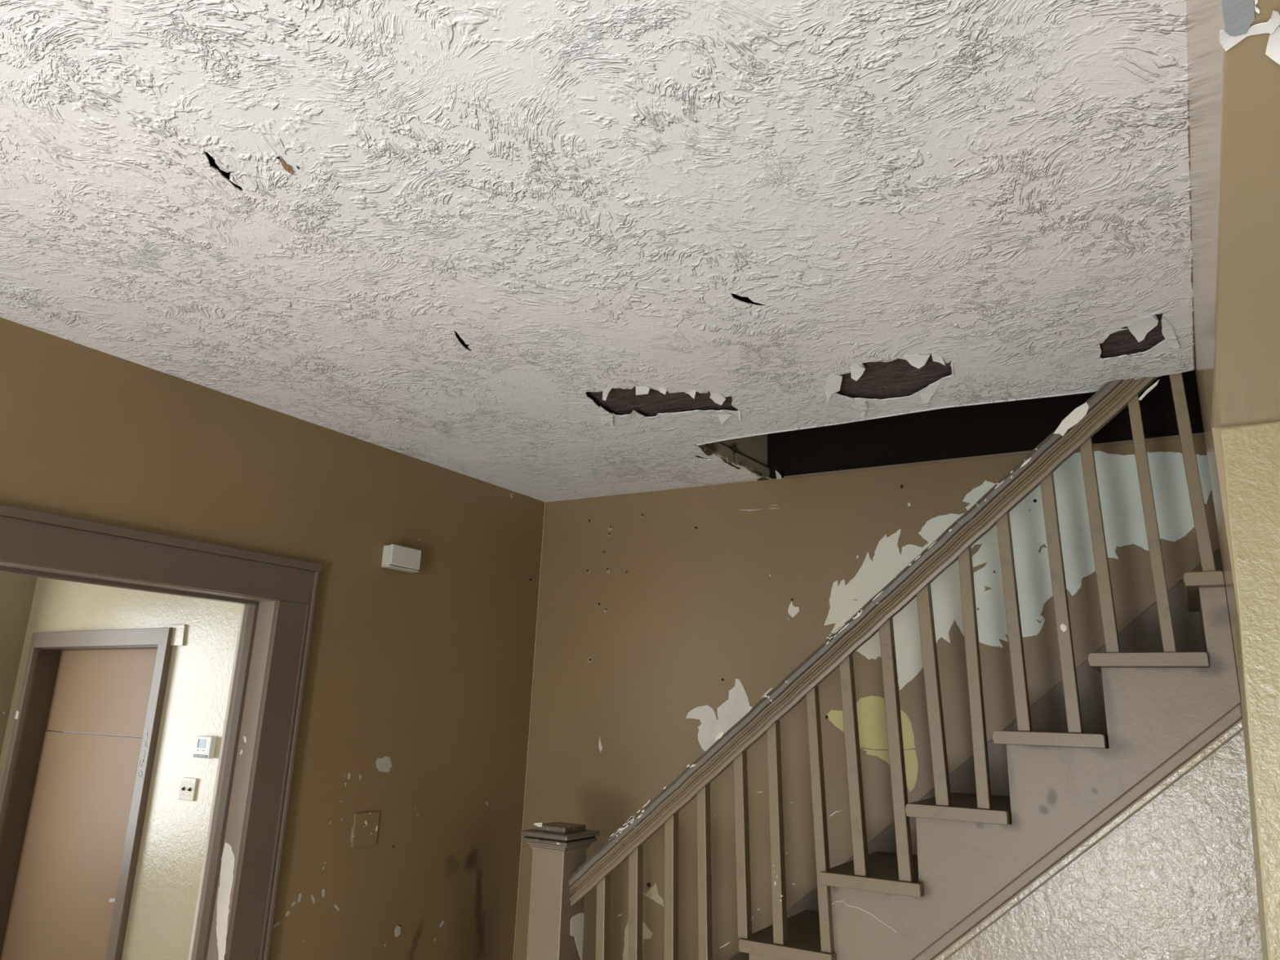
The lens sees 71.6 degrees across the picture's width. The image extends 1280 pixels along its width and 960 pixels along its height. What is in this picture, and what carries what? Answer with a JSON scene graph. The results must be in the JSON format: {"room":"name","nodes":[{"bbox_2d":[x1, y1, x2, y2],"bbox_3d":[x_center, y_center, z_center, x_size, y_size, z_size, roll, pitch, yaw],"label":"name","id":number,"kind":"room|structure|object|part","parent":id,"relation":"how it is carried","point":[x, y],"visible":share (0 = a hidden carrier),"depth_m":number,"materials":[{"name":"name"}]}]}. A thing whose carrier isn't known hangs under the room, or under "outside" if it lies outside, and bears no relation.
{"room":"abandoned building interior","nodes":[
{"label":"abandoned building interior","id":0,"kind":"room"},
{"bbox_2d":[0,572,37,756],"bbox_3d":[-4.614,0.747,2.709,0.100,2.900,5.000,-7,-17,31],"label":"wall","id":1,"kind":"structure","parent":0,"point":[16,591],"depth_m":4.72,"materials":[{"name":"brown paint"}]},
{"bbox_2d":[0,577,242,959],"bbox_3d":[-2.106,1.177,4.023,2.950,2.900,0.230,-7,-17,31],"label":"wall","id":2,"kind":"structure","parent":0,"point":[162,914],"depth_m":3.86,"materials":[{"name":"white paint"}]},
{"bbox_2d":[0,648,157,959],"bbox_3d":[-2.644,1.753,4.243,1.131,1.867,0.035,-7,-17,31],"label":"door","id":3,"kind":"structure","parent":2,"relation":"in","point":[62,907],"depth_m":4.32,"materials":[{"name":"paint"}]},
{"bbox_2d":[0,627,173,959],"bbox_3d":[-2.654,1.705,4.212,1.244,1.944,0.221,-7,-17,31],"label":"trim","id":4,"kind":"structure","parent":2,"relation":"attached to","point":[34,704],"depth_m":4.43,"materials":[{"name":"paint"}]},
{"bbox_3d":[-3.214,1.748,4.441,0.044,1.943,0.028,-7,-17,31],"label":"casing","id":5,"kind":"part","parent":4,"relation":"part of","materials":[{"name":"paint"}]},
{"bbox_3d":[-2.673,0.781,4.375,1.243,0.077,0.028,-7,-17,31],"label":"head casing","id":6,"kind":"part","parent":4,"relation":"part of","materials":[{"name":"paint"}]},
{"bbox_3d":[-2.201,1.619,3.835,0.069,1.943,0.030,-7,-17,31],"label":"casing","id":7,"kind":"part","parent":4,"relation":"part of","materials":[{"name":"paint"}]},
{"bbox_3d":[-2.107,0.706,4.048,0.114,0.098,0.012,-7,-17,31],"label":"blank plate","id":8,"kind":"part","parent":2,"relation":"part of","materials":[{"name":"white plastic"}]},
{"bbox_2d":[177,777,197,801],"bbox_3d":[-1.913,1.306,3.749,0.104,0.089,0.020,-7,-17,31],"label":"light switch","id":9,"kind":"object","parent":2,"relation":"attached to","point":[188,788],"visible":1,"depth_m":3.75,"materials":[{"name":"white plastic"}]},
{"bbox_2d":[192,735,217,758],"bbox_3d":[-1.831,1.125,3.740,0.110,0.088,0.034,-7,-17,31],"label":"thermostat","id":10,"kind":"object","parent":2,"relation":"attached to","point":[205,747],"visible":1,"depth_m":3.72,"materials":[{"name":"white plastic"}]},
{"bbox_3d":[-1.825,1.128,3.751,0.102,0.080,0.008,-7,-17,31],"label":"plate","id":11,"kind":"part","parent":10,"relation":"part of","materials":[{"name":"beige plastic"}]},
{"bbox_2d":[0,317,546,959],"bbox_3d":[-2.021,0.725,1.437,0.186,2.602,5.700,-8,-18,32],"label":"wall","id":12,"kind":"structure","parent":0,"point":[417,707],"depth_m":2.99,"materials":[{"name":"paint"}]},
{"bbox_2d":[0,503,323,959],"bbox_3d":[-1.568,1.141,2.050,0.220,2.140,1.534,-8,-18,32],"label":"trim","id":13,"kind":"structure","parent":12,"relation":"attached to","point":[28,537],"depth_m":2.62,"materials":[{"name":"paint"}]},
{"bbox_3d":[-1.462,0.175,2.261,0.024,0.105,1.482,-8,-18,32],"label":"head casing","id":14,"kind":"part","parent":13,"relation":"part of","materials":[{"name":"paint"}]},
{"bbox_3d":[-1.457,0.110,2.272,0.034,0.026,1.534,-8,-18,32],"label":"head moulding","id":15,"kind":"part","parent":13,"relation":"part of","materials":[{"name":"paint"}]},
{"bbox_3d":[-1.308,1.361,2.594,0.034,2.008,0.006,-8,-18,32],"label":"casing","id":16,"kind":"part","parent":13,"relation":"part of","materials":[{"name":"paint"}]},
{"bbox_3d":[-1.136,1.357,2.551,0.044,2.008,0.113,-7,-17,31],"label":"casing","id":17,"kind":"part","parent":13,"relation":"part of","materials":[{"name":"paint"}]},
{"bbox_3d":[-1.095,1.319,2.615,0.053,2.116,0.019,-7,-17,31],"label":"edge moulding","id":18,"kind":"part","parent":13,"relation":"part of","materials":[{"name":"paint"}]},
{"bbox_2d":[351,811,379,848],"bbox_3d":[-0.913,1.162,2.954,0.009,0.106,0.107,-8,-18,32],"label":"wall plate","id":19,"kind":"object","parent":12,"relation":"attached to","point":[366,824],"visible":1,"depth_m":2.95,"materials":[{"name":"paint"}]},
{"bbox_2d":[381,544,421,573],"bbox_3d":[-0.854,0.282,3.176,0.056,0.080,0.139,-7,-17,31],"label":"door chime","id":20,"kind":"object","parent":12,"relation":"attached to","point":[395,557],"visible":1,"depth_m":3.15,"materials":[{"name":"plastic"}]},
{"bbox_2d":[204,151,764,351],"bbox_3d":[-0.951,-0.915,0.956,2.800,0.010,4.950,-7,-17,31],"label":"ceiling cracks","id":21,"kind":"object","parent":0,"point":[211,160],"depth_m":2.37,"materials":[{"name":"black"}]},
{"bbox_2d":[0,0,1195,502],"bbox_3d":[-0.797,-0.657,1.173,2.586,0.040,5.587,-7,-17,31],"label":"ceiling","id":22,"kind":"structure","parent":0,"point":[926,205],"depth_m":1.64,"materials":[{"name":"paint"}]},
{"bbox_2d":[1186,0,1279,427],"bbox_3d":[0.234,-0.806,-0.124,0.540,0.332,4.460,-7,-17,31],"label":"ceiling beam","id":23,"kind":"structure","parent":22,"relation":"attached to","point":[1233,46],"depth_m":1.11,"materials":[{"name":"paint"}]},
{"bbox_2d":[693,434,769,480],"bbox_3d":[0.384,-0.961,3.547,0.112,1.908,0.657,-9,-18,35],"label":"wall","id":24,"kind":"structure","parent":0,"point":[750,453],"depth_m":3.33,"materials":[{"name":"paint"}]},
{"bbox_2d":[515,369,1279,959],"bbox_3d":[0.698,0.334,3.333,3.093,4.500,0.166,-6,-17,28],"label":"wall","id":25,"kind":"structure","parent":0,"point":[665,616],"depth_m":3.24,"materials":[{"name":"paint"}]},
{"bbox_2d":[946,717,1262,959],"bbox_3d":[0.557,1.466,2.433,2.020,1.697,0.056,-7,-17,31],"label":"wall","id":26,"kind":"structure","parent":0,"point":[1175,880],"depth_m":2.12,"materials":[{"name":"white paint"}]},
{"bbox_2d":[1192,294,1246,697],"bbox_3d":[1.511,0.042,2.281,0.067,4.425,1.219,-8,-18,32],"label":"wall","id":27,"kind":"structure","parent":0,"point":[1211,435],"depth_m":1.94,"materials":[{"name":"paint"}]},
{"bbox_2d":[1219,421,1279,959],"bbox_3d":[1.846,0.909,1.207,1.675,2.220,0.220,-7,-17,31],"label":"wall pier","id":28,"kind":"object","parent":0,"point":[1251,453],"visible":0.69,"depth_m":1.69,"materials":[{"name":"yellow paint"}]},
{"bbox_3d":[-1.398,1.928,0.881,7.500,0.120,5.900,-7,-17,31],"label":"floor","id":29,"kind":"structure","parent":0,"visible":0},
{"bbox_2d":[520,373,1243,959],"bbox_3d":[0.581,1.046,2.754,2.323,2.671,0.621,-7,-17,29],"label":"staircase","id":30,"kind":"structure","parent":29,"relation":"on","point":[1161,695],"depth_m":2.41,"materials":[{"name":"paint"}]},
{"bbox_3d":[-0.285,1.794,2.797,0.129,1.193,0.130,-7,-17,31],"label":"newel post","id":31,"kind":"part","parent":30,"relation":"part of","materials":[{"name":"paint"}]},
{"bbox_3d":[-0.266,1.213,2.951,0.147,0.006,0.148,-7,-17,31],"label":"neck moulding","id":32,"kind":"part","parent":30,"relation":"part of","materials":[{"name":"paint"}]},
{"bbox_3d":[-0.266,1.220,2.949,0.139,0.007,0.140,-7,-17,31],"label":"neck moulding","id":33,"kind":"part","parent":30,"relation":"part of","materials":[{"name":"paint"}]},
{"bbox_3d":[-0.266,1.206,2.953,0.155,0.006,0.156,-7,-17,31],"label":"neck moulding","id":34,"kind":"part","parent":30,"relation":"part of","materials":[{"name":"paint"}]}
]}

